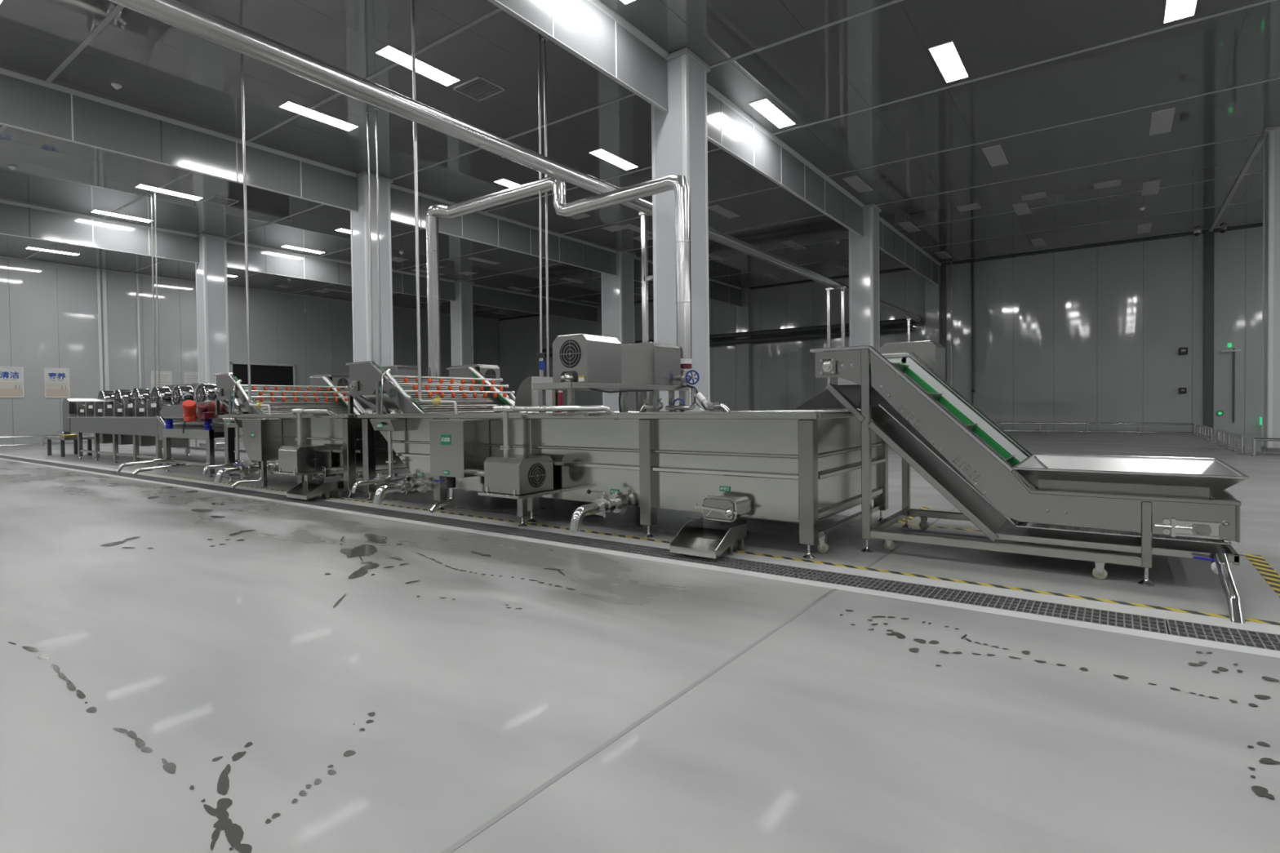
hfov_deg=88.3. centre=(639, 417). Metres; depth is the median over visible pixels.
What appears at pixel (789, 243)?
ceiling vent
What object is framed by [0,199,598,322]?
beam
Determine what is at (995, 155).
air vent
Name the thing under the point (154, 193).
conduit
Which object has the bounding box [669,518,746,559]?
chute
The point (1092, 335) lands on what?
wall
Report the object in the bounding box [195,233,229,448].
column
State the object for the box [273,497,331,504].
drain grate
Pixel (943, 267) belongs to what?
trim
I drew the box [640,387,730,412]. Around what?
pipe
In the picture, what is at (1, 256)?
trim
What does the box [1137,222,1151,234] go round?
air vent
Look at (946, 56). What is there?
recessed light
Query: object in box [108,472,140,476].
drain grate
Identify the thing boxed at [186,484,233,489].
drain grate
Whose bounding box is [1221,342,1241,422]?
pipe
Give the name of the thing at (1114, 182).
ceiling vent
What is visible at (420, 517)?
drain grate
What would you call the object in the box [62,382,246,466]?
machine
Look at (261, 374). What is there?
window
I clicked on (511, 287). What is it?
recessed light
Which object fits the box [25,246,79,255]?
recessed light
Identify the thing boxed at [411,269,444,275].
recessed light
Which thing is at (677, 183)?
pipe
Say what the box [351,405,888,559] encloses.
tank
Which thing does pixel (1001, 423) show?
guard rail
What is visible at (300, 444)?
tank
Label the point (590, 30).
beam
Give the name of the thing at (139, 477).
drain grate
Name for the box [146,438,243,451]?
guard rail
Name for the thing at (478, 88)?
ceiling vent
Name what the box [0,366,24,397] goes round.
poster
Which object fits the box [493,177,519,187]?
recessed light
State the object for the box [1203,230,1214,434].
trim
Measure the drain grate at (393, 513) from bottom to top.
0.030 m
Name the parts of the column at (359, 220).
corner trim, corner trim, cap trim, corner trim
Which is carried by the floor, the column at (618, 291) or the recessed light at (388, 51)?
the column at (618, 291)
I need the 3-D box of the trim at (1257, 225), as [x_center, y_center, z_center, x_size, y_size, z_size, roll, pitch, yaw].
[6.121,-6.459,32.745,38.400,0.070,0.050,0,1,36]
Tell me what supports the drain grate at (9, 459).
in the floor
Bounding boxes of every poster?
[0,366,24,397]
[44,367,70,397]
[151,370,172,394]
[183,371,198,397]
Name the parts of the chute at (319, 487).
floor plate, leg, leg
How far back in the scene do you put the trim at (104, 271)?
26.85 m
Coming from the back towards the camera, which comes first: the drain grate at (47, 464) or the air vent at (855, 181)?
the air vent at (855, 181)
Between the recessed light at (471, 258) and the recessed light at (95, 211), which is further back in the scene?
the recessed light at (471, 258)
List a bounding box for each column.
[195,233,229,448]
[350,170,394,413]
[450,280,474,365]
[600,249,635,411]
[651,47,711,411]
[848,203,881,410]
[1259,125,1279,455]
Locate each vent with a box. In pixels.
[203,195,239,206]
[274,284,293,288]
[312,289,329,293]
[391,257,408,262]
[452,75,506,101]
[457,271,476,275]
[568,213,591,219]
[600,224,626,231]
[631,235,653,241]
[955,202,982,211]
[1020,191,1047,201]
[1093,178,1120,189]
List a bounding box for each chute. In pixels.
[286,479,343,500]
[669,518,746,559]
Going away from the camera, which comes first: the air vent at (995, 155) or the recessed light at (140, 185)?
the air vent at (995, 155)
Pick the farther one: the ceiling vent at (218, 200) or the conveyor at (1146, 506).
the ceiling vent at (218, 200)
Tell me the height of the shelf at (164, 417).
0.045 m
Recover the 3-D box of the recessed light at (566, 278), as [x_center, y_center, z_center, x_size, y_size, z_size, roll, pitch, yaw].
[-3.064,-6.331,30.526,0.365,0.016,1.420,0,1,36]
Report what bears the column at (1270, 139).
on the floor
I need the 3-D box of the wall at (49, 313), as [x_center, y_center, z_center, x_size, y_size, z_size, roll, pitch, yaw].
[-17.722,-2.749,32.689,0.200,7.200,28.200,0,1,36]
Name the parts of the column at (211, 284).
corner trim, corner trim, plate, cap trim, corner trim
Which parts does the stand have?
leg, leg, motor, leg, leg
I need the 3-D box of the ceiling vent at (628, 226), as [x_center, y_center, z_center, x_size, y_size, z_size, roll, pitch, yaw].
[-0.070,-6.203,21.771,0.365,0.016,1.420,0,1,36]
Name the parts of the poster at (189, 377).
frame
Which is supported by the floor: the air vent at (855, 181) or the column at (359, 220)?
the column at (359, 220)
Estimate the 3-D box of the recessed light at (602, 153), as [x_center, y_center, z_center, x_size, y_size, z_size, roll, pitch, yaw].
[-0.604,-6.080,15.561,0.365,0.016,1.420,0,1,36]
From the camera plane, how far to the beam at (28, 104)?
14.06 m
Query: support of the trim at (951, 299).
attached to the wall at (1092, 335)
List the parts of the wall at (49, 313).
wall panel, wall panel, wall panel, wall panel, wall panel, wall panel, wall panel, wall panel, wall panel, wall panel, wall panel, wall panel, wall panel, wall panel, wall panel, wall panel, wall panel, wall panel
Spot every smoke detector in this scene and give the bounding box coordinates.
[8,164,17,169]
[111,82,122,89]
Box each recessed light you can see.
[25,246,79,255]
[90,208,151,222]
[135,183,203,200]
[278,100,358,131]
[281,244,324,253]
[322,288,351,293]
[335,227,351,233]
[375,44,460,86]
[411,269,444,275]
[466,257,500,264]
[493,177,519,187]
[506,286,532,291]
[560,277,585,283]
[578,300,599,304]
[588,148,638,169]
[620,0,635,4]
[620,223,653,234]
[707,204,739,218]
[708,253,729,261]
[748,97,795,128]
[764,275,783,280]
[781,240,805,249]
[832,265,848,271]
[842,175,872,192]
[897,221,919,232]
[928,40,968,82]
[933,251,951,259]
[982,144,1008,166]
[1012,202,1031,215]
[1031,238,1045,247]
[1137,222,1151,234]
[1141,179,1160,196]
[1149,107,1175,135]
[1163,0,1197,23]
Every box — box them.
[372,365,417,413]
[1178,346,1187,354]
[1178,387,1186,393]
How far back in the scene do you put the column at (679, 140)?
11.08 m
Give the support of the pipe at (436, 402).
hanging from the ceiling
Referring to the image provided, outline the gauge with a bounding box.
[551,390,562,412]
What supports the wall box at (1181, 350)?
attached to the wall at (1092, 335)
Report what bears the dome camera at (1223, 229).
attached to the ceiling
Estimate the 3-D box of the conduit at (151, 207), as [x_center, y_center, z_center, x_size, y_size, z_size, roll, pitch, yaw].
[-13.065,-3.409,17.717,0.107,5.130,0.079,0,1,36]
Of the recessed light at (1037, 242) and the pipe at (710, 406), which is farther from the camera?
the recessed light at (1037, 242)
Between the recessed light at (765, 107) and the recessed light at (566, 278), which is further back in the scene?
the recessed light at (566, 278)
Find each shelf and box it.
[163,416,222,418]
[273,470,337,475]
[478,488,559,499]
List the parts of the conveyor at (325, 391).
head post, head rail, head plate, drop plate, rail, plate, head rail, head plate, rail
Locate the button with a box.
[1216,410,1223,416]
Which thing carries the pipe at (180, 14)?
on the support at (842, 288)
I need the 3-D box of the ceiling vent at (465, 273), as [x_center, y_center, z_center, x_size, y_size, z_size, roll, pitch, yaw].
[-7.467,-6.240,28.524,0.650,0.015,0.600,0,1,36]
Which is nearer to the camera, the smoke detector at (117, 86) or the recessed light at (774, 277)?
the smoke detector at (117, 86)
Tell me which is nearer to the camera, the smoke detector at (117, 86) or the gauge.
the gauge
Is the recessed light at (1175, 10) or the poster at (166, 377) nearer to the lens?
the recessed light at (1175, 10)
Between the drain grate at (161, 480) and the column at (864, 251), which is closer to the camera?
the drain grate at (161, 480)
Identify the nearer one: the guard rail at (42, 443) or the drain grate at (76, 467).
the drain grate at (76, 467)
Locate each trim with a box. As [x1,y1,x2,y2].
[0,255,498,320]
[96,267,103,391]
[102,268,109,390]
[136,273,141,388]
[498,224,1262,320]
[593,306,603,411]
[735,287,751,410]
[924,265,940,343]
[940,263,946,382]
[950,262,952,386]
[971,260,973,404]
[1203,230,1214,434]
[1208,126,1271,231]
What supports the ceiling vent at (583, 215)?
in the ceiling
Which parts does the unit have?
leg, vibration motor, vibration motor, leg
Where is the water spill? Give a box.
[8,486,1279,852]
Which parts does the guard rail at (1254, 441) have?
post, rail, rail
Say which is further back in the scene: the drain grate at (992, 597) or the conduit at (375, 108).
the conduit at (375, 108)
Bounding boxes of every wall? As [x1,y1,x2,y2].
[0,257,499,446]
[498,226,1262,434]
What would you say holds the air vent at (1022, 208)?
in the ceiling
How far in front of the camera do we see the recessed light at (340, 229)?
21.42 m
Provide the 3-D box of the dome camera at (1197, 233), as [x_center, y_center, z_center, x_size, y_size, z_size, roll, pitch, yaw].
[19.326,-6.381,22.882,0.199,0.180,0.199,0,1,36]
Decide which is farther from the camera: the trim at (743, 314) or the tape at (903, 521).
the trim at (743, 314)
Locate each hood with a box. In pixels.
[514,376,552,412]
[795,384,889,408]
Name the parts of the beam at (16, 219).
beam panel, beam panel, cove trim, edge trim, beam panel, beam panel, beam panel, beam panel, beam panel, cove trim, edge trim, beam panel, beam panel, beam panel, beam panel, edge trim, beam panel, cove trim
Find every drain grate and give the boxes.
[3,457,23,459]
[8,458,29,460]
[18,459,41,462]
[30,461,53,463]
[40,462,64,465]
[51,464,75,467]
[63,466,93,469]
[78,468,105,471]
[93,470,122,474]
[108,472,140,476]
[127,475,161,479]
[143,477,180,482]
[164,480,204,485]
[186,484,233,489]
[213,488,262,493]
[240,492,286,498]
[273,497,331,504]
[311,502,372,511]
[351,507,418,518]
[398,514,475,526]
[454,521,541,536]
[520,531,617,547]
[597,542,706,562]
[694,555,827,580]
[813,571,973,604]
[966,591,1168,634]
[1166,618,1279,651]
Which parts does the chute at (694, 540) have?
floor plate, leg, leg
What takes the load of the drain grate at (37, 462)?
in the floor
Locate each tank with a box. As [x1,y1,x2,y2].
[202,408,416,498]
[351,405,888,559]
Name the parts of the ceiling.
panel, panel, panel, panel, panel, panel, panel, panel, panel, panel, panel, panel, panel, panel, panel, panel, panel, panel, panel, panel, panel, panel, panel, panel, panel, panel, panel, panel, panel, panel, panel, panel, panel, panel, panel, panel, panel, panel, panel, panel, panel, panel, panel, panel, panel, panel, panel, panel, panel, panel, panel, panel, panel, panel, panel, panel, panel, panel, panel, panel, panel, panel, panel, panel, panel, panel, panel, panel, panel, panel, panel, panel, panel, panel, panel, panel, panel, panel, panel, panel, panel, panel, panel, panel, panel, panel, panel, panel, panel, panel, panel, panel, panel, panel, panel, panel, panel, panel, panel, panel, panel, panel, panel, panel, panel, panel, panel, panel, panel, panel, panel, panel, panel, panel, panel, panel, panel, panel, panel, panel, panel, panel, panel, panel, panel, panel, panel, panel, panel, panel, panel, panel, panel, panel, panel, panel, panel, panel, panel, panel, panel, panel, panel, panel, panel, panel, panel, panel, panel, panel, panel, panel, panel, panel, panel, panel, panel, panel, panel, panel, panel, panel, panel, panel, panel, panel, panel, panel, panel, panel, panel, panel, panel, panel, panel, panel, panel, panel, panel, panel, panel, panel, panel, panel, panel, panel, panel, panel, panel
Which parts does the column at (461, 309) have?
corner trim, corner trim, cap trim, corner trim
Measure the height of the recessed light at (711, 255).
0.016 m
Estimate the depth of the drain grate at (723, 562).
5.04 m
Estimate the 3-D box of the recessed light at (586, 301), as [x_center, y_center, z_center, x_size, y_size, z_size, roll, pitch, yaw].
[-2.843,-6.454,36.900,0.365,0.016,1.420,0,1,36]
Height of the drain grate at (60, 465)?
0.030 m
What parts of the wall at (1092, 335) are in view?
wall panel, wall panel, wall panel, wall panel, wall panel, wall panel, wall panel, wall panel, wall panel, wall panel, wall panel, wall panel, wall panel, wall panel, wall panel, wall panel, wall panel, wall panel, wall panel, wall panel, wall panel, wall panel, wall panel, wall panel, wall panel, wall panel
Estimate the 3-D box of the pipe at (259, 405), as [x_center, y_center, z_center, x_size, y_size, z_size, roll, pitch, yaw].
[-6.148,-2.983,10.556,0.711,5.883,0.134,0,1,36]
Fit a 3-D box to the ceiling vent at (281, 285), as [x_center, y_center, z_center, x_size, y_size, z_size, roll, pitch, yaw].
[-16.714,-6.173,31.004,0.650,0.015,0.600,0,1,36]
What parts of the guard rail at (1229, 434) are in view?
post, post, rail, post, rail, post, post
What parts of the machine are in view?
leg, leg, rail, panel, leg, leg, leg, rail, panel, leg, panel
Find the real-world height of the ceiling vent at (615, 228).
0.015 m
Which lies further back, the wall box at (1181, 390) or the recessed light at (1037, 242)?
the recessed light at (1037, 242)
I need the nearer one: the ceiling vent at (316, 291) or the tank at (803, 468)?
the tank at (803, 468)
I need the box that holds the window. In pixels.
[229,361,295,387]
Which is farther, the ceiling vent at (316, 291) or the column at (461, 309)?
the ceiling vent at (316, 291)
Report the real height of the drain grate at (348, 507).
0.030 m
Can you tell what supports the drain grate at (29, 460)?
in the floor
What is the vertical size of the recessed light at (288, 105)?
0.016 m
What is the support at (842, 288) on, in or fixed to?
on the floor
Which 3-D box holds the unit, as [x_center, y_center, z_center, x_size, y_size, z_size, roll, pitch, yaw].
[-8.389,0.380,13.130,3.525,1.452,2.680,0,1,36]
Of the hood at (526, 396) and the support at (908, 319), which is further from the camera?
the support at (908, 319)
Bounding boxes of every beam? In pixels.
[0,67,742,306]
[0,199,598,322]
[487,0,941,285]
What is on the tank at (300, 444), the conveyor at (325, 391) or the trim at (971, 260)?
the conveyor at (325, 391)
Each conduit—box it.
[149,194,155,386]
[152,191,159,386]
[365,111,373,360]
[373,107,381,395]
[537,32,545,377]
[542,37,549,377]
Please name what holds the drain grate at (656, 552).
in the floor
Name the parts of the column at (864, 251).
corner trim, corner trim, cap trim, corner trim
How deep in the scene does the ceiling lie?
13.32 m
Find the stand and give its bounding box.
[44,428,93,457]
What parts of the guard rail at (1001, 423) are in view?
rail, rail, post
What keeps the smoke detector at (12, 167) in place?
attached to the ceiling
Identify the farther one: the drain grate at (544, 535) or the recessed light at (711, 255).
the recessed light at (711, 255)
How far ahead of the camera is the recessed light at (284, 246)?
23.87 m
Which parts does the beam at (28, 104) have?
beam panel, beam panel, cove trim, edge trim, beam panel, beam panel, beam panel, beam panel, beam panel, beam panel, cove trim, edge trim, beam panel, beam panel, beam panel, beam panel, beam panel, beam panel, edge trim, cove trim, beam panel, beam panel, beam panel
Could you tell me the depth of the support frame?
6.10 m
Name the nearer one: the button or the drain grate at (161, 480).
the drain grate at (161, 480)
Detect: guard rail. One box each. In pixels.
[0,433,89,446]
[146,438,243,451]
[995,422,1195,435]
[1195,423,1213,440]
[1215,429,1245,453]
[1250,437,1279,456]
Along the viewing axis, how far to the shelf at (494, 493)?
6.64 m
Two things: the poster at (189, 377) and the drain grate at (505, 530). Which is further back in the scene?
the poster at (189, 377)
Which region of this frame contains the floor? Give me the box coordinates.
[0,431,1279,852]
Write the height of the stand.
0.779 m
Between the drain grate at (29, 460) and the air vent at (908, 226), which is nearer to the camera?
the drain grate at (29, 460)
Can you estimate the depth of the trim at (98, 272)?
26.69 m
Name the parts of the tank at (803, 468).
leg, drain spout, leg, label plate, label plate, box lid, shelf post, leg, rim rail, drain spout, lever, leg, rim rail, hatch door, label plate, leg, rim rail, leg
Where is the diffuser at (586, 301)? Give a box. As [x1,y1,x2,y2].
[580,300,598,303]
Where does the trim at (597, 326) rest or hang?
attached to the wall at (1092, 335)
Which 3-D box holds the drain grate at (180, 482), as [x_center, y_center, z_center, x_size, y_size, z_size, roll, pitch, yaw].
[-7.834,1.147,11.363,0.972,0.030,0.310,0,1,36]
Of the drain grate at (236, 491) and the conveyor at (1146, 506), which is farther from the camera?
the drain grate at (236, 491)
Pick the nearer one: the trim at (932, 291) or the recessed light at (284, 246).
the recessed light at (284, 246)
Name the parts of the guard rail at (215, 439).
rail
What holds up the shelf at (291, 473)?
attached to the tank at (300, 444)
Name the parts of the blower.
post, post, platform plate, post, post, post, post, post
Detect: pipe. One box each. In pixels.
[108,0,923,358]
[240,53,271,414]
[410,0,457,414]
[425,173,699,411]
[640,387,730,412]
[1221,342,1241,422]
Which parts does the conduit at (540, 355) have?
actuator rod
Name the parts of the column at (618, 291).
corner trim, corner trim, cap trim, corner trim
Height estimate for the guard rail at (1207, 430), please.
0.394 m
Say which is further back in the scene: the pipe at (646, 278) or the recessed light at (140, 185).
the recessed light at (140, 185)
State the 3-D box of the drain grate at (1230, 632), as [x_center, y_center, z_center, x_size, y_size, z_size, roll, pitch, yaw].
[3.293,1.162,3.336,0.972,0.030,0.310,0,1,36]
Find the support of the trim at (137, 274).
attached to the wall at (49, 313)
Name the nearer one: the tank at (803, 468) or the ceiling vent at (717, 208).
the tank at (803, 468)
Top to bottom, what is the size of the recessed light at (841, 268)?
0.016 m
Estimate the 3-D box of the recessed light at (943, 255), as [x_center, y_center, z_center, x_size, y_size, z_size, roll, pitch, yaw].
[12.023,-6.435,26.176,0.365,0.016,1.420,0,1,36]
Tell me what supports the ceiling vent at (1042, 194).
in the ceiling
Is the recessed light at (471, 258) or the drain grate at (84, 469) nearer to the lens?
the drain grate at (84, 469)
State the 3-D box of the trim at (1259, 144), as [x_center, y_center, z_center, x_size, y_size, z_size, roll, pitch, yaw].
[16.642,-6.341,18.529,0.100,0.030,10.800,0,1,36]
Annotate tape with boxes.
[140,471,1279,625]
[896,506,930,523]
[908,524,1244,555]
[1244,554,1279,597]
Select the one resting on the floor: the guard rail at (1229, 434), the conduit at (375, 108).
the guard rail at (1229, 434)
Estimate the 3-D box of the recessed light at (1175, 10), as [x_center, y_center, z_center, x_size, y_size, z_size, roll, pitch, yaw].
[7.806,-6.069,9.494,0.365,0.016,1.420,0,1,36]
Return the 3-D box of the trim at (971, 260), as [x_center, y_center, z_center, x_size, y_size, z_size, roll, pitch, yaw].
[13.757,-2.960,27.321,0.050,7.050,0.070,0,1,36]
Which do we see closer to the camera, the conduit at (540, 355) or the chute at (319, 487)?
the chute at (319, 487)
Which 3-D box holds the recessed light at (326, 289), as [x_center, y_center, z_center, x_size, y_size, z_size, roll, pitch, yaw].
[-14.831,-6.222,32.418,0.365,0.016,1.420,0,1,36]
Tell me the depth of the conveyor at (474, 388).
9.26 m
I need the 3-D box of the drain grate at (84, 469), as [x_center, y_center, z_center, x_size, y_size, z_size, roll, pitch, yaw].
[-11.808,1.142,14.230,0.972,0.030,0.310,0,1,36]
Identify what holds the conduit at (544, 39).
hanging from the ceiling
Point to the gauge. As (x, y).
(557, 395)
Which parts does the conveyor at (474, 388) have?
head post, head rail, head plate, drop plate, rail, plate, head rail, head plate, rail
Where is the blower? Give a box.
[533,333,706,413]
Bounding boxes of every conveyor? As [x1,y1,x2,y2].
[213,373,363,414]
[346,360,528,414]
[795,340,1249,623]
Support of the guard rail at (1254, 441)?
on the floor
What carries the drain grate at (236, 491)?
in the floor
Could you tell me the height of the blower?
0.871 m
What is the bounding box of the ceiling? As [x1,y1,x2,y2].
[0,0,1279,319]
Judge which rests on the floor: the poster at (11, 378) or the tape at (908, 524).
the tape at (908, 524)
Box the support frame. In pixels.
[476,490,880,523]
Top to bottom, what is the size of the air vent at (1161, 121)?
0.016 m
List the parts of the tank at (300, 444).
leg, drain spout, box lid, box leg, rim rail, leg, shelf post, hatch door, leg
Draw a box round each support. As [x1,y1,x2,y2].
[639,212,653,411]
[825,285,845,410]
[906,318,911,342]
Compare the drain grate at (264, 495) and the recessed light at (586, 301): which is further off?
the recessed light at (586, 301)
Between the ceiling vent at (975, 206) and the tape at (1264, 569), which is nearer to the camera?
the tape at (1264, 569)
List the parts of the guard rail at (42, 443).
post, rail, rail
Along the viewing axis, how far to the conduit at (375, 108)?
12.81 m
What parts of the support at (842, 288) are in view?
post, post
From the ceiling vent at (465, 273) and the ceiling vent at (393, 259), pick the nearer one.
the ceiling vent at (393, 259)
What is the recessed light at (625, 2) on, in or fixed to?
in the ceiling
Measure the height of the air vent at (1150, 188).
0.016 m
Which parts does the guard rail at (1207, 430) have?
post, rail, post, post, post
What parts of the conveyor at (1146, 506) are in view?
head plate, head rail, pan frame, frame post, cross rail, head rail, frame post, pan frame, rail, rail, rail, plate, plate, pan frame, frame post, tension plate, valve handle, tail plate, pan frame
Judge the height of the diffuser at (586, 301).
0.016 m
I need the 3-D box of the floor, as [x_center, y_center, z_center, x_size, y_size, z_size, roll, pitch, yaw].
[-3.309,1.182,13.705,45.400,0.302,42.300,0,1,36]
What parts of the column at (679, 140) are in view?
corner trim, corner trim, cap trim, corner trim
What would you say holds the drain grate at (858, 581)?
in the floor
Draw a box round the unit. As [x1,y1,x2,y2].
[115,400,256,477]
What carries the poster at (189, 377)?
attached to the wall at (49, 313)
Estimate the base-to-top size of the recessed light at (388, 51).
0.016 m
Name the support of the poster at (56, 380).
attached to the wall at (49, 313)
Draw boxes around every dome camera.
[1193,230,1200,235]
[1218,226,1226,233]
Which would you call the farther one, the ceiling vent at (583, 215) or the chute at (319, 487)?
the ceiling vent at (583, 215)
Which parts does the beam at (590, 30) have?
beam panel, edge trim, beam panel, cove trim, beam panel, beam panel, beam panel, beam panel, edge trim, cove trim, beam panel, beam panel, beam panel, beam panel, beam panel, beam panel, beam panel, edge trim, cove trim, beam panel, beam panel, beam panel, beam panel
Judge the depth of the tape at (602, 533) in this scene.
4.81 m
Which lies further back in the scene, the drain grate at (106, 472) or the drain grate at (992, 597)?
the drain grate at (106, 472)
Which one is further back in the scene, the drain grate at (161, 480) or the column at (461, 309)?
the column at (461, 309)
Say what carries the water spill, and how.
on the floor
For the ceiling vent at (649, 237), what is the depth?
22.89 m
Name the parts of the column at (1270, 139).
corner trim, cap trim, plate, corner trim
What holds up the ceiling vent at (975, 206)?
in the ceiling
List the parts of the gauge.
post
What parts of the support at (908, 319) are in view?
post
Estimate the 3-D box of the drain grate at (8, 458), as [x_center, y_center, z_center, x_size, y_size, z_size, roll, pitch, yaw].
[-17.372,1.135,18.243,0.972,0.030,0.310,0,1,36]
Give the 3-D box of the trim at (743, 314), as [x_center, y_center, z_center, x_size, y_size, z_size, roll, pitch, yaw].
[5.239,-2.968,33.324,0.700,7.050,0.300,0,1,36]
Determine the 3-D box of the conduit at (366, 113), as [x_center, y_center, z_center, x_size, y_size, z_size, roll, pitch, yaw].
[-5.300,-3.055,12.989,0.074,5.850,0.074,0,1,36]
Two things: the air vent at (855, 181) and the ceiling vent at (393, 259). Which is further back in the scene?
the ceiling vent at (393, 259)
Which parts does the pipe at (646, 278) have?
post, arm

